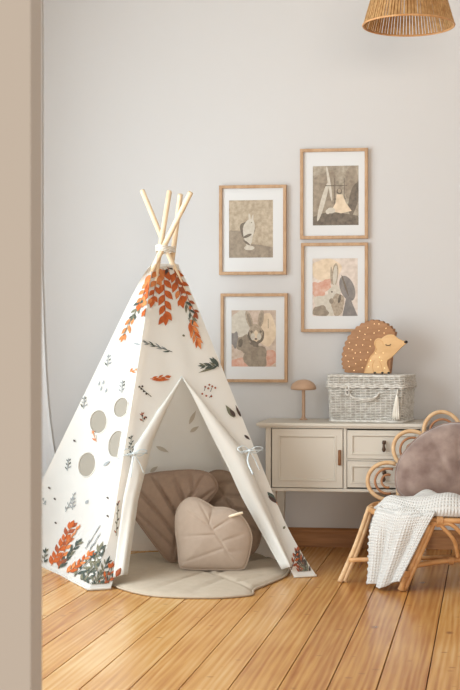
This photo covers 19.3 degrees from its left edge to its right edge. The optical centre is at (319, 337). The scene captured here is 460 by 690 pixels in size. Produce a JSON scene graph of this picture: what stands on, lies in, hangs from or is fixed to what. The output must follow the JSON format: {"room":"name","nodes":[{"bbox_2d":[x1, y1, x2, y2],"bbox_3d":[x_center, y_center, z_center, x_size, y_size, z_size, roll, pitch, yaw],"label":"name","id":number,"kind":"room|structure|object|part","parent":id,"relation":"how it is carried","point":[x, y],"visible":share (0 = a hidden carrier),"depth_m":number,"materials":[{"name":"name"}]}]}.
{"room":"children's room","nodes":[
{"label":"children's room","id":0,"kind":"room"},
{"bbox_2d":[0,0,41,689],"bbox_3d":[-1.391,-0.570,1.576,2.195,3.200,0.037,0,0,7],"label":"wall","id":1,"kind":"structure","parent":0,"point":[20,20],"depth_m":1.42,"materials":[{"name":"beige paint"}]},
{"bbox_2d":[42,0,459,547],"bbox_3d":[0.816,-0.570,6.348,5.376,3.200,0.200,0,0,7],"label":"wall","id":2,"kind":"structure","parent":0,"point":[157,97],"depth_m":6.39,"materials":[{"name":"grey paint"}]},
{"bbox_2d":[42,283,54,479],"bbox_3d":[-1.463,-0.421,6.521,0.410,2.722,0.028,0,0,7],"label":"curtain","id":3,"kind":"object","parent":2,"relation":"hanging from","point":[48,453],"visible":0.07,"depth_m":6.50,"materials":[{"name":"white fabric"}]},
{"bbox_2d":[219,185,286,274],"bbox_3d":[-0.318,-0.510,6.378,0.321,0.423,0.022,0,0,7],"label":"picture frame","id":4,"kind":"object","parent":2,"relation":"attached to","point":[252,218],"visible":1,"depth_m":6.38,"materials":[{"name":"white paper"}]},
{"bbox_2d":[229,200,272,257],"bbox_3d":[-0.326,-0.516,6.382,0.211,0.272,0.001,0,0,7],"label":"print","id":5,"kind":"object","parent":4,"relation":"attached to","point":[250,221],"depth_m":6.38},
{"bbox_2d":[220,293,287,382],"bbox_3d":[-0.311,-0.001,6.378,0.320,0.420,0.022,0,0,7],"label":"picture frame","id":6,"kind":"object","parent":2,"relation":"attached to","point":[253,326],"visible":0.98,"depth_m":6.38,"materials":[{"name":"white paper"}]},
{"bbox_2d":[232,310,275,366],"bbox_3d":[-0.313,0.002,6.380,0.213,0.266,0.001,0,0,7],"label":"print","id":7,"kind":"object","parent":6,"relation":"attached to","point":[253,331],"depth_m":6.38},
{"bbox_2d":[300,148,367,238],"bbox_3d":[0.066,-0.676,6.330,0.320,0.423,0.022,0,0,7],"label":"picture frame","id":8,"kind":"object","parent":2,"relation":"attached to","point":[333,181],"visible":1,"depth_m":6.33,"materials":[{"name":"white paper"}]},
{"bbox_2d":[313,166,358,224],"bbox_3d":[0.074,-0.668,6.331,0.216,0.279,0.001,0,0,7],"label":"print","id":9,"kind":"object","parent":8,"relation":"attached to","point":[335,188],"depth_m":6.33},
{"bbox_2d":[301,242,367,331],"bbox_3d":[0.068,-0.237,6.330,0.315,0.418,0.022,0,0,7],"label":"picture frame","id":10,"kind":"object","parent":2,"relation":"attached to","point":[334,276],"visible":0.99,"depth_m":6.33,"materials":[{"name":"white paper"}]},
{"bbox_2d":[313,258,357,315],"bbox_3d":[0.071,-0.238,6.332,0.213,0.270,0.001,0,0,7],"label":"print","id":11,"kind":"object","parent":10,"relation":"attached to","point":[335,280],"depth_m":6.33},
{"bbox_2d":[288,527,459,549],"bbox_3d":[0.852,0.936,6.232,5.076,0.088,0.020,0,0,7],"label":"baseboard","id":12,"kind":"structure","parent":2,"relation":"attached to","point":[303,536],"depth_m":6.32,"materials":[{"name":"brown wood"}]},
{"bbox_2d":[42,547,459,689],"bbox_3d":[0.514,1.005,3.564,5.076,0.050,5.400,0,0,7],"label":"floor","id":13,"kind":"structure","parent":0,"point":[319,632],"depth_m":4.45,"materials":[{"name":"brown wood"}]},
{"bbox_2d":[42,189,316,589],"bbox_3d":[-0.724,0.165,5.851,1.014,1.637,1.188,0,0,-25],"label":"tent","id":14,"kind":"object","parent":13,"relation":"on","point":[159,396],"visible":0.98,"depth_m":5.72,"materials":[{"name":"white fabric"}]},
{"bbox_3d":[-0.663,-0.355,5.786,0.088,0.085,0.183,0,0,7],"label":"lashing cord","id":15,"kind":"part","parent":14,"relation":"part of","materials":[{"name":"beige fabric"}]},
{"bbox_2d":[112,552,289,598],"bbox_3d":[-0.557,0.968,5.633,0.860,0.023,1.111,0,0,7],"label":"mat","id":16,"kind":"object","parent":13,"relation":"on","point":[149,573],"visible":0.69,"depth_m":5.38,"materials":[{"name":"fabric"}]},
{"bbox_2d":[135,469,217,562],"bbox_3d":[-0.636,0.763,5.802,0.398,0.391,0.150,0,0,-3],"label":"cushion","id":17,"kind":"object","parent":16,"relation":"on","point":[162,492],"visible":0.76,"depth_m":5.77,"materials":[{"name":"beige fabric"}]},
{"bbox_2d":[175,497,252,570],"bbox_3d":[-0.440,0.809,5.581,0.323,0.299,0.116,0,0,0],"label":"cushion","id":18,"kind":"object","parent":16,"relation":"on","point":[208,537],"visible":1,"depth_m":5.54,"materials":[{"name":"beige fabric"}]},
{"bbox_2d":[209,470,261,555],"bbox_3d":[-0.407,0.768,5.882,0.311,0.381,0.127,0,0,7],"label":"cushion","id":19,"kind":"object","parent":16,"relation":"on","point":[228,495],"visible":0.22,"depth_m":5.86,"materials":[{"name":"beige fabric"}]},
{"bbox_2d":[256,418,430,550],"bbox_3d":[0.115,0.679,6.146,0.760,0.602,0.368,0,0,7],"label":"sideboard","id":20,"kind":"object","parent":13,"relation":"on","point":[309,455],"visible":0.76,"depth_m":6.00,"materials":[{"name":"beige paint"}]},
{"bbox_3d":[-0.218,0.830,6.052,0.044,0.299,0.044,0,0,7],"label":"leg","id":21,"kind":"part","parent":20,"relation":"part of","materials":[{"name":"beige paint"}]},
{"bbox_3d":[-0.184,0.830,6.324,0.044,0.299,0.044,0,0,7],"label":"leg","id":22,"kind":"part","parent":20,"relation":"part of","materials":[{"name":"beige paint"}]},
{"bbox_2d":[291,379,315,419],"bbox_3d":[-0.076,0.285,6.249,0.119,0.186,0.119,0,0,7],"label":"mushroom lamp","id":23,"kind":"object","parent":20,"relation":"on","point":[303,384],"visible":1,"depth_m":6.22,"materials":[{"name":"beige wood"}]},
{"bbox_3d":[-0.076,0.307,6.249,0.038,0.143,0.038,0,0,7],"label":"stem","id":24,"kind":"part","parent":23,"relation":"part of","materials":[{"name":"beige wood"}]},
{"bbox_3d":[-0.056,0.535,6.012,0.318,0.262,0.020,0,0,7],"label":"door","id":25,"kind":"part","parent":20,"relation":"part of","materials":[{"name":"beige paint"}]},
{"bbox_3d":[0.086,0.530,5.979,0.013,0.068,0.013,0,0,7],"label":"handle","id":26,"kind":"part","parent":20,"relation":"part of","materials":[{"name":"brown wood"}]},
{"bbox_2d":[326,373,416,422],"bbox_3d":[0.234,0.271,6.150,0.377,0.213,0.271,0,0,16],"label":"wicker basket","id":27,"kind":"object","parent":20,"relation":"on","point":[373,398],"visible":1,"depth_m":6.04,"materials":[{"name":"beige wicker"}]},
{"bbox_3d":[0.197,0.262,6.033,0.147,0.046,0.025,0,0,16],"label":"handle","id":28,"kind":"part","parent":27,"relation":"part of","materials":[{"name":"wicker"}]},
{"bbox_3d":[0.236,0.195,6.155,0.377,0.062,0.261,0,0,16],"label":"lid","id":29,"kind":"part","parent":27,"relation":"part of","materials":[{"name":"wicker"}]},
{"bbox_2d":[341,320,407,373],"bbox_3d":[0.250,0.039,6.140,0.312,0.246,0.058,0,0,16],"label":"lamp","id":30,"kind":"object","parent":27,"relation":"on","point":[371,347],"visible":1,"depth_m":6.13,"materials":[{"name":"brown wood"}]},
{"bbox_3d":[0.296,0.072,6.108,0.201,0.177,0.010,0,0,16],"label":"panel","id":31,"kind":"part","parent":30,"relation":"part of","materials":[{"name":"brown wood"}]},
{"bbox_3d":[0.281,0.604,5.969,0.321,0.116,0.020,0,0,7],"label":"drawer","id":32,"kind":"part","parent":20,"relation":"part of","materials":[{"name":"beige paint"}]},
{"bbox_3d":[0.281,0.472,5.969,0.321,0.127,0.020,0,0,7],"label":"drawer","id":33,"kind":"part","parent":20,"relation":"part of","materials":[{"name":"beige paint"}]},
{"bbox_3d":[0.282,0.478,5.955,0.019,0.050,0.030,0,0,7],"label":"drop pull","id":34,"kind":"part","parent":20,"relation":"part of","materials":[{"name":"brown metal"}]},
{"bbox_2d":[338,410,459,590],"bbox_3d":[0.591,0.648,5.564,0.988,0.671,0.774,0,0,7],"label":"rattan chair","id":35,"kind":"object","parent":13,"relation":"on","point":[438,521],"visible":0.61,"depth_m":5.46,"materials":[{"name":"orange wicker"}]},
{"bbox_3d":[0.155,0.838,5.496,0.048,0.290,0.246,0,0,34],"label":"leg","id":36,"kind":"part","parent":35,"relation":"part of","materials":[{"name":"wicker"}]},
{"bbox_2d":[366,489,459,588],"bbox_3d":[0.560,0.787,5.383,0.769,0.374,0.343,0,0,-5],"label":"throw blanket","id":37,"kind":"object","parent":35,"relation":"on","point":[398,525],"visible":1,"depth_m":5.27,"materials":[{"name":"white fabric"}]},
{"bbox_3d":[0.382,0.838,5.246,0.173,0.287,0.058,0,0,-8],"label":"leg","id":38,"kind":"part","parent":35,"relation":"part of","materials":[{"name":"orange wicker"}]},
{"bbox_2d":[394,422,459,495],"bbox_3d":[0.581,0.526,5.722,0.532,0.337,0.155,0,0,-1],"label":"round cushion","id":39,"kind":"object","parent":35,"relation":"on","point":[431,461],"visible":0.96,"depth_m":5.67,"materials":[{"name":"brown fabric"}]},
{"bbox_3d":[0.633,-2.245,4.506,5.476,0.150,3.900,0,0,7],"label":"ceiling","id":40,"kind":"structure","parent":0,"visible":0},
{"bbox_2d":[362,0,454,36],"bbox_3d":[0.345,-1.690,5.250,0.363,0.959,0.363,0,0,7],"label":"pendant lamp","id":41,"kind":"object","parent":40,"relation":"hanging from","point":[376,12],"visible":1,"depth_m":5.30,"materials":[{"name":"wicker"}]}
]}

